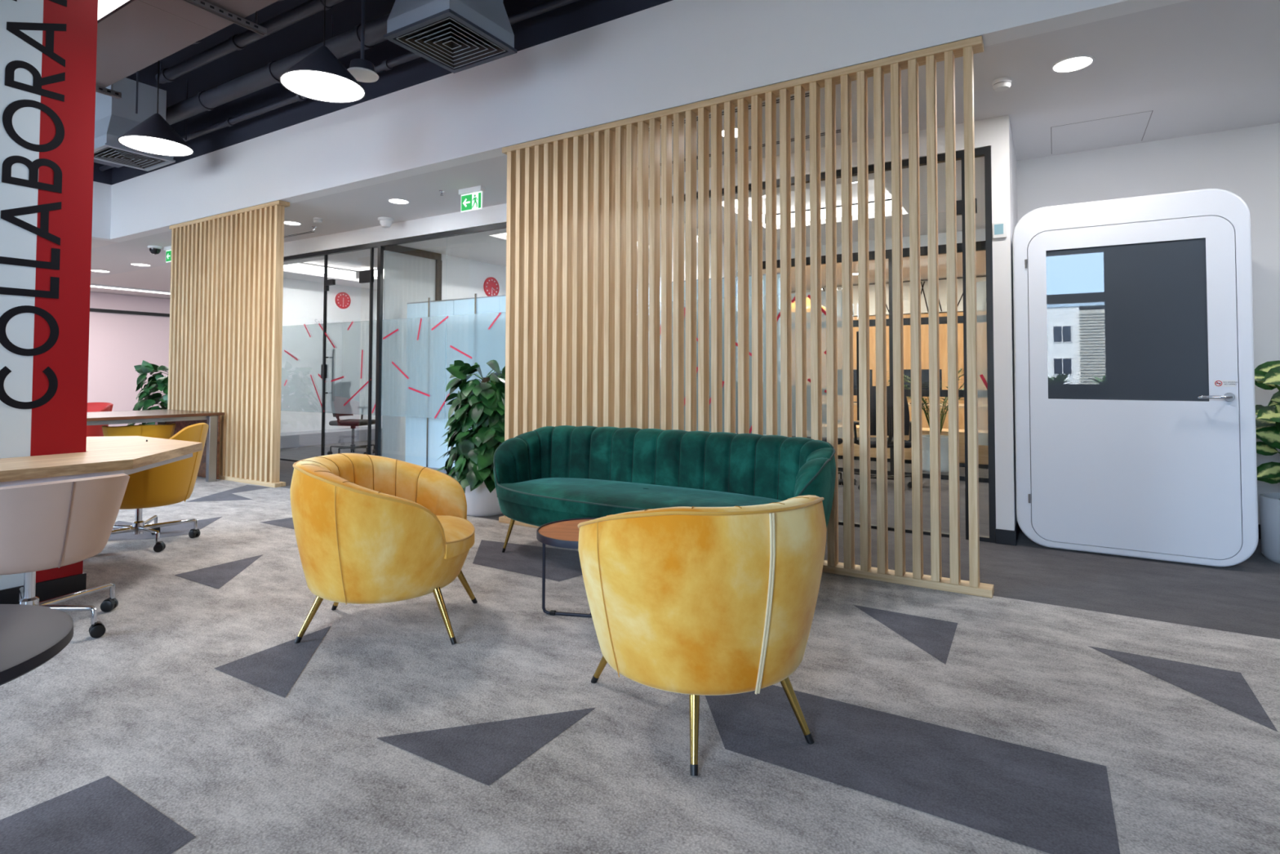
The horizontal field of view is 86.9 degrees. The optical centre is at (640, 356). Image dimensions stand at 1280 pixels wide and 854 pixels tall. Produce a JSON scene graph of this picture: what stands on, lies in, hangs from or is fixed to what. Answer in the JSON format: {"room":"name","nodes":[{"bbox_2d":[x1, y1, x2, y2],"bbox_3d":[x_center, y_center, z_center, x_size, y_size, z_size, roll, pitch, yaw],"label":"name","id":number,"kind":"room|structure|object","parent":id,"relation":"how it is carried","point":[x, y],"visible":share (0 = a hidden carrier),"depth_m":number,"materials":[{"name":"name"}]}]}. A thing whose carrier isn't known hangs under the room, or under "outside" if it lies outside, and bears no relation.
{"room":"office lounge","nodes":[
{"label":"office lounge","id":0,"kind":"room"},
{"bbox_2d":[0,0,97,604],"bbox_3d":[-3.566,-0.980,3.509,0.924,4.450,0.904,-1,-2,31],"label":"wall column","id":1,"kind":"structure","parent":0,"point":[48,48],"depth_m":3.47,"materials":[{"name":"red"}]},
{"bbox_2d":[91,162,122,242],"bbox_3d":[-9.033,-2.405,6.232,0.150,1.465,7.250,-1,-2,31],"label":"wall","id":2,"kind":"structure","parent":0,"point":[102,193],"depth_m":9.05,"materials":[{"name":"white paint"}]},
{"bbox_2d":[87,292,169,426],"bbox_3d":[-12.498,0.055,14.324,0.220,2.980,7.350,-1,-2,31],"label":"wall","id":3,"kind":"structure","parent":0,"point":[118,343],"depth_m":15.35,"materials":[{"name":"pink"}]},
{"bbox_2d":[89,307,169,316],"bbox_3d":[-11.190,0.294,16.184,0.060,2.620,11.900,-1,-2,31],"label":"window","id":4,"kind":"structure","parent":3,"relation":"in","point":[101,310],"depth_m":15.40,"materials":[{"name":"black"}]},
{"bbox_2d":[280,276,375,432],"bbox_3d":[-4.363,0.065,14.075,0.150,2.985,8.570,-1,-2,31],"label":"wall","id":5,"kind":"structure","parent":0,"point":[303,300],"depth_m":11.85,"materials":[{"name":"white paint"}]},
{"bbox_2d":[335,292,351,308],"bbox_3d":[-5.389,-1.017,12.256,0.026,0.300,0.300,-1,-2,31],"label":"wall clock","id":6,"kind":"object","parent":5,"relation":"attached to","point":[343,300],"visible":1,"depth_m":12.24,"materials":[{"name":"red plastic"}]},
{"bbox_2d":[439,253,506,300],"bbox_3d":[-2.190,0.039,9.909,0.110,2.800,2.000,-1,-2,31],"label":"wall","id":7,"kind":"structure","parent":0,"point":[461,277],"depth_m":9.45,"materials":[{"name":"white paint"}]},
{"bbox_2d":[381,244,442,461],"bbox_3d":[-2.919,0.006,8.667,0.065,2.790,0.880,-1,-2,31],"label":"glass door","id":8,"kind":"structure","parent":7,"relation":"in","point":[411,275],"depth_m":8.49,"materials":[{"name":"black"}]},
{"bbox_2d":[483,276,499,296],"bbox_3d":[-2.164,-1.006,9.844,0.026,0.300,0.300,-1,-2,31],"label":"wall clock","id":9,"kind":"object","parent":7,"relation":"attached to","point":[491,288],"visible":0.97,"depth_m":9.83,"materials":[{"name":"red plastic"}]},
{"bbox_2d":[125,0,891,271],"bbox_3d":[-4.347,-3.115,9.159,23.500,0.150,17.500,-1,-2,31],"label":"ventilation duct","id":10,"kind":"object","parent":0,"point":[307,33],"depth_m":6.77,"materials":[{"name":"grey metal"}]},
{"bbox_2d":[95,84,121,98],"bbox_3d":[-4.446,-2.643,5.368,0.041,1.000,0.560,-1,-2,31],"label":"channel","id":11,"kind":"object","parent":10,"relation":"hanging from","point":[99,89],"visible":0.23,"depth_m":5.51,"materials":[{"name":"silver metal"}]},
{"bbox_2d":[93,159,123,168],"bbox_3d":[-6.275,-2.690,7.630,0.600,0.800,0.900,-1,-2,31],"label":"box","id":12,"kind":"object","parent":10,"relation":"hanging from","point":[95,161],"visible":0.04,"depth_m":7.99,"materials":[{"name":"grey metal"}]},
{"bbox_2d":[93,62,175,171],"bbox_3d":[-5.329,-2.580,7.046,0.620,1.050,0.620,-1,-2,31],"label":"ceiling vent","id":13,"kind":"object","parent":10,"relation":"in","point":[113,117],"visible":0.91,"depth_m":6.87,"materials":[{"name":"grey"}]},
{"bbox_2d":[135,71,138,114],"bbox_3d":[-4.524,-2.656,6.085,0.015,0.950,0.015,0,-2,9],"label":"rod","id":14,"kind":"object","parent":10,"relation":"hanging from","point":[137,73],"visible":0.35,"depth_m":6.07,"materials":[{"name":"grey metal"}]},
{"bbox_2d":[129,0,284,75],"bbox_3d":[-3.576,-2.813,5.626,3.300,0.224,0.224,-1,-2,31],"label":"ceiling pipe","id":15,"kind":"object","parent":14,"relation":"hanging from","point":[201,40],"visible":0.13,"depth_m":5.83,"materials":[{"name":"grey metal"}]},
{"bbox_2d":[117,61,193,156],"bbox_3d":[-3.911,-2.417,5.490,0.500,1.440,0.500,-1,-2,31],"label":"cone pendant","id":16,"kind":"object","parent":10,"relation":"hanging from","point":[154,135],"visible":0.98,"depth_m":5.40,"materials":[{"name":"grey metal"}]},
{"bbox_2d":[119,136,192,155],"bbox_3d":[-3.912,-1.702,5.469,0.486,0.001,0.486,-1,-2,31],"label":"diffuser","id":17,"kind":"object","parent":16,"relation":"attached to","point":[144,144],"depth_m":5.46,"materials":[{"name":"white plastic"}]},
{"bbox_2d":[185,79,188,141],"bbox_3d":[-5.050,-2.745,7.525,0.015,0.690,0.015,0,-2,9],"label":"rod","id":18,"kind":"object","parent":10,"relation":"hanging from","point":[187,79],"visible":0.69,"depth_m":7.52,"materials":[{"name":"grey metal"}]},
{"bbox_2d":[165,13,390,124],"bbox_3d":[-0.850,-2.759,4.856,11.450,0.194,0.194,-1,-2,31],"label":"ceiling pipe","id":19,"kind":"object","parent":18,"relation":"hanging from","point":[348,42],"visible":0.6,"depth_m":6.46,"materials":[{"name":"grey metal"}]},
{"bbox_2d":[181,0,266,35],"bbox_3d":[-2.679,-2.670,4.309,0.041,1.000,0.600,-1,-2,31],"label":"channel","id":20,"kind":"object","parent":10,"relation":"hanging from","point":[203,5],"visible":1,"depth_m":4.34,"materials":[{"name":"grey metal"}]},
{"bbox_2d":[95,0,279,88],"bbox_3d":[-2.555,-2.253,4.137,4.620,0.042,0.470,-1,-2,31],"label":"ceiling panel","id":21,"kind":"object","parent":20,"relation":"hanging from","point":[136,35],"visible":0.75,"depth_m":4.60,"materials":[{"name":"grey"}]},
{"bbox_2d":[97,0,129,20],"bbox_3d":[-3.027,-2.217,3.921,5.600,0.070,0.280,-1,-2,31],"label":"linear light","id":22,"kind":"object","parent":21,"relation":"attached to","point":[104,6],"visible":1,"depth_m":4.19,"materials":[{"name":"white plastic"}]},
{"bbox_2d":[155,0,344,84],"bbox_3d":[-3.430,-2.861,6.008,3.450,0.124,0.124,-1,-2,31],"label":"ceiling pipe","id":23,"kind":"object","parent":10,"relation":"hanging from","point":[237,42],"visible":0.93,"depth_m":6.05,"materials":[{"name":"grey metal"}]},
{"bbox_2d":[279,0,365,103],"bbox_3d":[-2.033,-2.446,4.363,0.500,1.440,0.500,-1,-2,31],"label":"cone pendant","id":24,"kind":"object","parent":10,"relation":"hanging from","point":[320,76],"visible":1,"depth_m":4.28,"materials":[{"name":"grey"}]},
{"bbox_2d":[280,70,364,102],"bbox_3d":[-2.035,-1.731,4.342,0.486,0.001,0.486,-1,-2,31],"label":"diffuser","id":25,"kind":"object","parent":24,"relation":"attached to","point":[319,86],"depth_m":4.33,"materials":[{"name":"white plastic"}]},
{"bbox_2d":[346,0,378,82],"bbox_3d":[-1.905,-2.542,4.651,0.216,1.250,0.216,-1,-2,31],"label":"ceiling speaker","id":26,"kind":"object","parent":10,"relation":"hanging from","point":[362,70],"visible":0.9,"depth_m":4.62,"materials":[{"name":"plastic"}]},
{"bbox_2d":[346,66,378,82],"bbox_3d":[-1.906,-1.929,4.633,0.216,0.022,0.216,-1,-2,32],"label":"grille","id":27,"kind":"object","parent":26,"relation":"attached to","point":[362,74],"depth_m":4.60,"materials":[{"name":"white plastic"}]},
{"bbox_2d":[383,0,517,73],"bbox_3d":[-1.282,-2.642,4.618,0.620,1.050,0.620,-1,-2,31],"label":"ceiling vent","id":28,"kind":"object","parent":10,"relation":"in","point":[455,36],"visible":1,"depth_m":4.52,"materials":[{"name":"grey metal"}]},
{"bbox_2d":[283,156,985,289],"bbox_3d":[-1.206,-1.506,8.843,10.744,0.250,2.870,-1,-2,31],"label":"ceiling","id":29,"kind":"structure","parent":0,"point":[487,246],"depth_m":7.58,"materials":[{"name":"white paint"}]},
{"bbox_2d":[283,262,384,278],"bbox_3d":[-4.680,-1.451,10.632,1.690,0.110,1.790,-1,-2,31],"label":"light","id":30,"kind":"object","parent":29,"relation":"attached to","point":[302,267],"visible":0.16,"depth_m":11.21,"materials":[{"name":"white plastic"}]},
{"bbox_2d":[805,210,809,221],"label":"light","id":31,"kind":"object","parent":29,"relation":"attached to","point":[807,213],"depth_m":7.38,"materials":[{"name":"white plastic"}]},
{"bbox_2d":[821,208,825,219],"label":"light","id":32,"kind":"object","parent":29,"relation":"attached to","point":[823,211],"depth_m":7.29,"materials":[{"name":"white plastic"}]},
{"bbox_2d":[835,206,841,217],"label":"light","id":33,"kind":"object","parent":29,"relation":"attached to","point":[838,209],"depth_m":7.20,"materials":[{"name":"white plastic"}]},
{"bbox_2d":[852,204,857,215],"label":"light","id":34,"kind":"object","parent":29,"relation":"attached to","point":[855,208],"depth_m":7.11,"materials":[{"name":"white plastic"}]},
{"bbox_2d":[868,202,874,213],"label":"light","id":35,"kind":"object","parent":29,"relation":"attached to","point":[871,207],"depth_m":7.02,"materials":[{"name":"white plastic"}]},
{"bbox_2d":[884,200,891,211],"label":"light","id":36,"kind":"object","parent":29,"relation":"attached to","point":[887,203],"depth_m":6.94,"materials":[{"name":"white plastic"}]},
{"bbox_2d":[283,118,991,257],"bbox_3d":[-2.049,-1.517,7.618,10.687,0.195,0.100,-1,-2,31],"label":"wall header","id":37,"kind":"structure","parent":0,"point":[497,214],"depth_m":7.37,"materials":[{"name":"white paint"}]},
{"bbox_2d":[280,146,995,542],"bbox_3d":[-2.042,-0.023,7.543,10.637,2.785,0.056,-1,-2,31],"label":"frame","id":38,"kind":"structure","parent":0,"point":[985,152],"depth_m":5.37,"materials":[{"name":"black metal"}]},
{"bbox_2d":[320,269,373,401],"bbox_3d":[-3.731,0.022,8.578,0.985,2.723,0.162,-1,-2,31],"label":"door","id":39,"kind":"structure","parent":38,"relation":"attached to","point":[365,277],"depth_m":8.72,"materials":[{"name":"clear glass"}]},
{"bbox_2d":[856,198,977,420],"bbox_3d":[2.028,-0.068,5.048,0.895,2.723,0.162,-1,-2,31],"label":"door","id":40,"kind":"structure","parent":38,"relation":"attached to","point":[958,203],"depth_m":5.17,"materials":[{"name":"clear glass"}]},
{"bbox_2d":[0,432,1279,853],"bbox_3d":[-4.358,1.407,9.025,23.100,0.002,17.100,-1,-2,31],"label":"floor","id":41,"kind":"structure","parent":0,"point":[1096,703],"depth_m":2.29,"materials":[{"name":"grey carpet"}]},
{"bbox_2d":[0,604,73,685],"bbox_3d":[-1.861,0.954,1.581,0.812,0.478,0.812,-1,-2,31],"label":"side table","id":42,"kind":"object","parent":41,"relation":"on","point":[31,635],"visible":1,"depth_m":1.75,"materials":[{"name":"grey"}]},
{"bbox_2d":[0,473,129,638],"bbox_3d":[-2.699,0.880,3.033,0.701,0.707,0.666,-1,-2,28],"label":"tub chair","id":43,"kind":"object","parent":41,"relation":"on","point":[47,525],"visible":0.93,"depth_m":2.88,"materials":[{"name":"leather"}]},
{"bbox_2d":[86,402,113,436],"bbox_3d":[-6.862,0.973,8.210,0.710,0.808,0.692,1,-2,-35],"label":"tub chair","id":44,"kind":"object","parent":41,"relation":"on","point":[91,430],"visible":0.08,"depth_m":8.31,"materials":[{"name":"red fabric"}]},
{"bbox_2d":[0,435,202,487],"bbox_3d":[-3.570,0.869,3.454,2.060,0.752,2.060,-1,-2,31],"label":"meeting table","id":45,"kind":"object","parent":41,"relation":"on","point":[108,455],"visible":0.59,"depth_m":3.35,"materials":[{"name":"brown wood"}]},
{"bbox_2d":[102,422,175,439],"bbox_3d":[-5.297,1.026,7.127,0.670,0.646,0.757,1,-2,-38],"label":"tub chair","id":46,"kind":"object","parent":41,"relation":"on","point":[160,431],"visible":0.27,"depth_m":6.87,"materials":[{"name":"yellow fabric"}]},
{"bbox_2d":[127,360,168,425],"bbox_3d":[-6.414,0.721,9.274,0.997,1.379,1.029,0,-2,3],"label":"pothos","id":47,"kind":"object","parent":41,"relation":"on","point":[157,381],"visible":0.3,"depth_m":9.00,"materials":[{"name":"green plant"}]},
{"bbox_2d":[86,408,224,482],"bbox_3d":[-5.768,0.963,6.717,1.280,0.745,2.470,-1,-2,31],"label":"dining table","id":48,"kind":"object","parent":41,"relation":"on","point":[210,461],"visible":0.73,"depth_m":7.33,"materials":[{"name":"brown wood"}]},
{"bbox_2d":[110,422,208,552],"bbox_3d":[-3.380,0.867,4.636,0.692,0.823,0.682,1,-2,-34],"label":"tub chair","id":49,"kind":"object","parent":41,"relation":"on","point":[174,482],"visible":0.56,"depth_m":4.51,"materials":[{"name":"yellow fabric"}]},
{"bbox_2d":[167,200,289,487],"bbox_3d":[-4.731,-0.124,7.661,2.363,2.981,0.118,-1,-2,31],"label":"screen","id":50,"kind":"object","parent":41,"relation":"on","point":[225,332],"visible":0.83,"depth_m":7.45,"materials":[{"name":"brown wood"}]},
{"bbox_2d":[280,426,382,448],"bbox_3d":[-5.514,1.379,11.484,0.540,0.200,2.680,-1,-2,31],"label":"plinth","id":51,"kind":"object","parent":41,"relation":"on","point":[304,438],"visible":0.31,"depth_m":11.38,"materials":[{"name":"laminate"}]},
{"bbox_2d":[327,382,375,454],"bbox_3d":[-4.207,0.903,9.875,0.642,1.059,0.663,0,-2,12],"label":"office chair","id":52,"kind":"object","parent":41,"relation":"on","point":[341,389],"visible":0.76,"depth_m":9.86,"materials":[{"name":"black plastic"}]},
{"bbox_2d":[289,453,477,644],"bbox_3d":[-1.188,0.861,3.157,0.808,0.771,0.852,0,-2,0],"label":"armchair","id":53,"kind":"object","parent":41,"relation":"on","point":[370,529],"visible":1,"depth_m":2.83,"materials":[{"name":"yellow fabric"}]},
{"bbox_2d":[435,515,474,559],"bbox_3d":[-1.101,0.827,3.162,0.630,0.120,0.527,0,-2,-4],"label":"seat cushion","id":54,"kind":"object","parent":53,"relation":"on","point":[457,534],"depth_m":3.07,"materials":[{"name":"yellow fabric"}]},
{"bbox_2d":[404,297,453,473],"bbox_3d":[-2.578,0.334,8.260,0.824,2.110,0.100,-1,-2,31],"label":"glass panel","id":55,"kind":"object","parent":41,"relation":"on","point":[428,357],"visible":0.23,"depth_m":8.25,"materials":[{"name":"blue"}]},
{"bbox_2d":[436,360,505,515],"bbox_3d":[-1.311,0.675,5.754,0.771,1.287,0.789,-1,-2,31],"label":"potted plant","id":56,"kind":"object","parent":41,"relation":"on","point":[481,406],"visible":0.71,"depth_m":5.51,"materials":[{"name":"green plant"}]},
{"bbox_2d":[452,293,500,467],"bbox_3d":[-1.909,0.324,7.850,0.734,2.110,0.100,-1,-2,31],"label":"glass panel","id":57,"kind":"object","parent":41,"relation":"on","point":[473,317],"visible":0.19,"depth_m":7.84,"materials":[{"name":"blue"}]},
{"bbox_2d":[464,480,502,515],"bbox_3d":[-1.318,1.163,5.724,0.370,0.310,0.370,-1,-2,32],"label":"pot","id":58,"kind":"object","parent":41,"relation":"on","point":[480,502],"depth_m":5.55,"materials":[{"name":"white ceramic"}]},
{"bbox_2d":[499,294,506,372],"bbox_3d":[-1.227,0.313,7.432,0.854,2.110,0.100,-1,-2,31],"label":"board","id":59,"kind":"object","parent":41,"relation":"on","point":[503,298],"visible":0.03,"depth_m":7.64,"materials":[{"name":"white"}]},
{"bbox_2d":[536,517,598,617],"bbox_3d":[-0.240,1.036,3.237,0.510,0.420,0.510,0,-2,12],"label":"coffee table","id":60,"kind":"object","parent":41,"relation":"on","point":[564,533],"visible":0.37,"depth_m":3.24,"materials":[{"name":"brown wood"}]},
{"bbox_2d":[493,425,835,552],"bbox_3d":[0.035,0.873,4.111,2.235,0.804,0.841,-1,-2,31],"label":"sofa","id":61,"kind":"object","parent":41,"relation":"on","point":[543,475],"visible":0.69,"depth_m":4.17,"materials":[{"name":"green fabric"}]},
{"bbox_2d":[497,477,782,517],"bbox_3d":[-0.009,0.853,4.040,1.954,0.105,0.671,-1,-2,32],"label":"seat cushion","id":62,"kind":"object","parent":61,"relation":"on","point":[578,497],"depth_m":3.99,"materials":[{"name":"green fabric"}]},
{"bbox_2d":[636,277,697,431],"bbox_3d":[0.206,0.291,6.554,0.794,2.110,0.100,-1,-2,31],"label":"board","id":63,"kind":"object","parent":41,"relation":"on","point":[660,277],"visible":0.04,"depth_m":6.43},
{"bbox_2d":[577,494,826,775],"bbox_3d":[0.218,0.839,2.329,0.852,0.771,0.808,1,-2,-20],"label":"armchair","id":64,"kind":"object","parent":41,"relation":"on","point":[695,602],"visible":1,"depth_m":2.00,"materials":[{"name":"yellow fabric"}]},
{"bbox_2d":[709,271,781,435],"bbox_3d":[0.896,0.280,6.131,0.814,2.110,0.100,-1,-2,31],"label":"board","id":65,"kind":"object","parent":41,"relation":"on","point":[779,433],"visible":0.02,"depth_m":6.07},
{"bbox_2d":[498,35,994,598],"bbox_3d":[0.393,-0.205,4.521,3.462,2.981,0.118,-1,-2,31],"label":"screen","id":66,"kind":"object","parent":41,"relation":"on","point":[583,223],"visible":0.73,"depth_m":4.33,"materials":[{"name":"brown wood"}]},
{"bbox_2d":[791,385,843,484],"bbox_3d":[1.832,0.842,7.300,0.663,1.059,0.642,1,-2,-28],"label":"office chair","id":67,"kind":"object","parent":41,"relation":"on","point":[793,387],"visible":0.16,"depth_m":7.50,"materials":[{"name":"black plastic"}]},
{"bbox_2d":[853,386,911,491],"bbox_3d":[2.525,0.836,7.043,0.663,1.059,0.642,0,-2,2],"label":"office chair","id":68,"kind":"object","parent":41,"relation":"on","point":[908,444],"visible":0.26,"depth_m":6.84,"materials":[{"name":"black plastic"}]},
{"bbox_2d":[806,423,988,468],"bbox_3d":[3.782,1.209,9.202,3.000,0.450,0.500,-1,-2,31],"label":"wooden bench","id":69,"kind":"object","parent":41,"relation":"on","point":[983,445],"visible":0.02,"depth_m":9.01,"materials":[{"name":"brown wood"}]},
{"bbox_2d":[822,400,987,423],"bbox_3d":[4.075,1.091,10.258,2.800,0.750,0.800,-1,-2,31],"label":"office desk","id":70,"kind":"object","parent":41,"relation":"on","point":[824,402],"visible":0.19,"depth_m":10.52,"materials":[{"name":"brown wood"}]},
{"bbox_2d":[837,369,872,402],"bbox_3d":[3.352,0.466,10.721,0.640,0.520,0.180,-1,-2,31],"label":"monitor","id":71,"kind":"object","parent":70,"relation":"on","point":[839,371],"visible":0.11,"depth_m":10.68,"materials":[{"name":"black plastic"}]},
{"bbox_2d":[903,368,942,404],"bbox_3d":[4.205,0.453,10.198,0.640,0.520,0.180,-1,-2,31],"label":"monitor","id":72,"kind":"object","parent":70,"relation":"on","point":[925,372],"visible":0.34,"depth_m":10.14,"materials":[{"name":"black plastic"}]},
{"bbox_2d":[886,368,986,471],"bbox_3d":[3.590,0.770,8.297,1.117,1.271,1.406,2,-2,-39],"label":"potted palm","id":73,"kind":"object","parent":41,"relation":"on","point":[926,438],"visible":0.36,"depth_m":8.28,"materials":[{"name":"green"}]},
{"bbox_2d":[1012,188,1258,566],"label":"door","id":74,"kind":"structure","parent":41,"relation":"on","point":[1135,396],"depth_m":4.30,"materials":[{"name":"white plastic"}]},
{"bbox_2d":[1254,360,1279,563],"bbox_3d":[4.252,0.594,4.176,0.813,1.383,0.994,-1,-2,31],"label":"potted dieffenbachia","id":75,"kind":"object","parent":41,"relation":"on","point":[1267,375],"visible":0.81,"depth_m":4.22,"materials":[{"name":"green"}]},
{"bbox_2d":[110,0,1189,241],"bbox_3d":[-1.169,-2.406,5.571,13.950,1.465,0.155,-1,-2,31],"label":"ceiling beam","id":76,"kind":"structure","parent":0,"point":[674,53],"depth_m":5.22,"materials":[{"name":"white paint"}]},
{"bbox_2d":[98,0,579,171],"bbox_3d":[-1.514,-2.590,5.539,13.300,0.084,0.084,-1,-2,31],"label":"ceiling pipe","id":77,"kind":"object","parent":76,"relation":"attached to","point":[388,64],"visible":0.41,"depth_m":6.02,"materials":[{"name":"grey metal"}]},
{"bbox_2d":[373,228,985,426],"bbox_3d":[-0.404,-0.047,10.060,10.800,2.990,0.120,-1,-2,31],"label":"wall","id":78,"kind":"structure","parent":0,"point":[980,233],"depth_m":8.18,"materials":[{"name":"white paint"}]},
{"bbox_2d":[762,240,988,482],"bbox_3d":[2.828,0.067,8.062,3.095,2.660,0.060,-1,-2,31],"label":"window","id":79,"kind":"structure","parent":78,"relation":"in","point":[980,246],"depth_m":7.94,"materials":[{"name":"black metal"}]},
{"bbox_2d":[90,0,1279,298],"bbox_3d":[-4.351,-1.625,9.115,23.100,0.100,17.100,-1,-2,31],"label":"ceiling","id":80,"kind":"structure","parent":0,"point":[1201,66],"depth_m":4.55,"materials":[{"name":"white paint"}]},
{"bbox_2d":[90,284,170,294],"bbox_3d":[-9.679,-1.363,16.013,0.320,0.031,5.900,-1,-2,31],"label":"recessed light","id":81,"kind":"object","parent":80,"relation":"in","point":[91,285],"visible":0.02,"depth_m":14.15,"materials":[{"name":"white plastic"}]},
{"bbox_2d":[147,245,162,254],"bbox_3d":[-6.910,-1.509,9.625,0.180,0.115,0.180,-1,-2,31],"label":"dome camera","id":82,"kind":"object","parent":80,"relation":"attached to","point":[155,250],"visible":1,"depth_m":9.58,"materials":[{"name":"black plastic"}]},
{"bbox_2d":[164,245,171,262],"bbox_3d":[-6.665,-1.457,9.602,0.300,0.220,0.060,-1,-2,31],"label":"exit sign","id":83,"kind":"object","parent":80,"relation":"hanging from","point":[168,249],"visible":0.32,"depth_m":9.62,"materials":[{"name":"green plastic"}]},
{"bbox_2d":[284,221,302,225],"bbox_3d":[-4.194,-1.602,8.126,0.220,0.005,0.220,-1,-2,31],"label":"recessed light","id":84,"kind":"object","parent":80,"relation":"in","point":[290,223],"visible":0.81,"depth_m":8.12,"materials":[{"name":"white plastic"}]},
{"bbox_2d":[284,231,315,237],"bbox_3d":[-4.534,-1.582,8.815,0.900,0.005,0.080,-1,-2,31],"label":"ceiling vent","id":85,"kind":"object","parent":80,"relation":"in","point":[306,232],"visible":0.64,"depth_m":8.72,"materials":[{"name":"grey metal"}]},
{"bbox_2d":[312,217,323,223],"bbox_3d":[-3.757,-1.585,7.881,0.108,0.052,0.108,-1,-2,31],"label":"smoke detector","id":86,"kind":"object","parent":80,"relation":"attached to","point":[316,220],"visible":1,"depth_m":7.84,"materials":[{"name":"white plastic"}]},
{"bbox_2d":[377,217,394,228],"bbox_3d":[-2.963,-1.551,7.875,0.180,0.115,0.180,-1,-2,31],"label":"dome camera","id":87,"kind":"object","parent":80,"relation":"attached to","point":[385,222],"visible":1,"depth_m":7.82,"materials":[{"name":"white plastic"}]},
{"bbox_2d":[387,198,409,204],"bbox_3d":[-2.537,-1.628,7.099,0.220,0.005,0.220,-1,-2,31],"label":"recessed light","id":88,"kind":"object","parent":80,"relation":"in","point":[397,201],"visible":1,"depth_m":7.09,"materials":[{"name":"white plastic"}]},
{"bbox_2d":[458,185,484,212],"bbox_3d":[-1.647,-1.534,6.597,0.300,0.220,0.060,-1,-2,31],"label":"exit sign","id":89,"kind":"object","parent":80,"relation":"hanging from","point":[471,197],"visible":1,"depth_m":6.58,"materials":[{"name":"green plastic"}]},
{"bbox_2d":[721,127,737,137],"bbox_3d":[0.698,-1.680,5.081,0.220,0.005,0.220,-1,-2,31],"label":"recessed light","id":90,"kind":"object","parent":80,"relation":"in","point":[735,128],"visible":0.16,"depth_m":5.07,"materials":[{"name":"white plastic"}]},
{"bbox_2d":[791,301,795,312],"label":"pendant","id":91,"kind":"object","parent":80,"relation":"hanging from","point":[793,304],"depth_m":10.54,"materials":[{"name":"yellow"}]},
{"bbox_2d":[806,297,810,312],"label":"pendant","id":92,"kind":"object","parent":80,"relation":"hanging from","point":[808,305],"depth_m":10.45,"materials":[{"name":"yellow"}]},
{"bbox_2d":[991,77,1011,91],"bbox_3d":[2.238,-1.680,4.184,0.108,0.052,0.108,-1,-2,31],"label":"smoke detector","id":93,"kind":"object","parent":80,"relation":"attached to","point":[1002,84],"visible":1,"depth_m":4.15,"materials":[{"name":"white plastic"}]},
{"bbox_2d":[1050,55,1095,73],"bbox_3d":[2.531,-1.709,3.958,0.220,0.005,0.220,-1,-2,31],"label":"recessed light","id":94,"kind":"object","parent":80,"relation":"in","point":[1073,64],"visible":1,"depth_m":3.95,"materials":[{"name":"white plastic"}]},
{"bbox_2d":[1050,110,1153,154],"bbox_3d":[3.449,-1.676,5.096,0.600,0.002,0.700,-1,-2,31],"label":"ceiling hatch","id":95,"kind":"object","parent":80,"relation":"attached to","point":[1153,110],"visible":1,"depth_m":4.86,"materials":[{"name":"grey"}]},
{"bbox_2d":[660,213,751,281],"bbox_3d":[0.813,-0.015,7.834,0.100,2.800,2.400,-1,-2,31],"label":"wall","id":96,"kind":"structure","parent":0,"point":[722,240],"depth_m":7.48,"materials":[{"name":"white paint"}]},
{"bbox_2d":[791,288,986,319],"bbox_3d":[0.168,-0.580,16.462,23.500,4.460,0.200,-1,-2,31],"label":"wall","id":97,"kind":"structure","parent":0,"point":[807,292],"depth_m":14.14,"materials":[{"name":"white paint"}]},
{"bbox_2d":[791,311,987,432],"bbox_3d":[6.390,0.355,12.235,7.900,2.350,0.350,-1,-2,31],"label":"wall","id":98,"kind":"structure","parent":0,"point":[981,326],"depth_m":12.69,"materials":[{"name":"beige paint"}]},
{"bbox_2d":[822,276,986,317],"bbox_3d":[5.511,-1.123,12.577,4.245,0.600,0.025,-1,-2,31],"label":"mural panel","id":99,"kind":"object","parent":98,"relation":"attached to","point":[980,282],"visible":0.18,"depth_m":12.69,"materials":[{"name":"white plastic"}]},
{"bbox_2d":[922,435,948,471],"bbox_3d":[3.682,1.200,8.407,0.400,0.420,0.400,-1,-2,32],"label":"pot","id":100,"kind":"object","parent":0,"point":[926,438],"depth_m":8.26,"materials":[{"name":"white"}]},
{"bbox_2d":[991,115,1017,530],"bbox_3d":[2.844,-0.180,5.232,0.113,2.985,1.220,-1,-2,31],"label":"wall pillar","id":101,"kind":"structure","parent":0,"point":[1003,157],"depth_m":4.72,"materials":[{"name":"white paint"}]},
{"bbox_2d":[992,222,1006,239],"bbox_3d":[2.514,-0.883,4.729,0.088,0.112,0.016,-1,-2,31],"label":"thermostat","id":102,"kind":"object","parent":101,"relation":"attached to","point":[999,228],"visible":1,"depth_m":4.72,"materials":[{"name":"white plastic"}]},
{"bbox_2d":[995,521,1020,545],"bbox_3d":[2.821,1.261,5.153,0.128,0.100,1.162,-1,-2,31],"label":"baseboard","id":103,"kind":"structure","parent":101,"relation":"attached to","point":[1002,536],"depth_m":4.66,"materials":[{"name":"black"}]},
{"bbox_2d":[1017,123,1279,524],"bbox_3d":[4.652,-0.186,4.868,3.350,2.985,0.150,-1,-2,31],"label":"wall","id":104,"kind":"structure","parent":0,"point":[1245,162],"depth_m":5.05,"materials":[{"name":"white paint"}]},
{"bbox_2d":[1259,492,1279,563],"bbox_3d":[4.176,1.086,4.211,0.460,0.400,0.460,-1,-2,32],"label":"pot","id":105,"kind":"object","parent":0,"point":[1269,502],"depth_m":4.24,"materials":[{"name":"white ceramic"}]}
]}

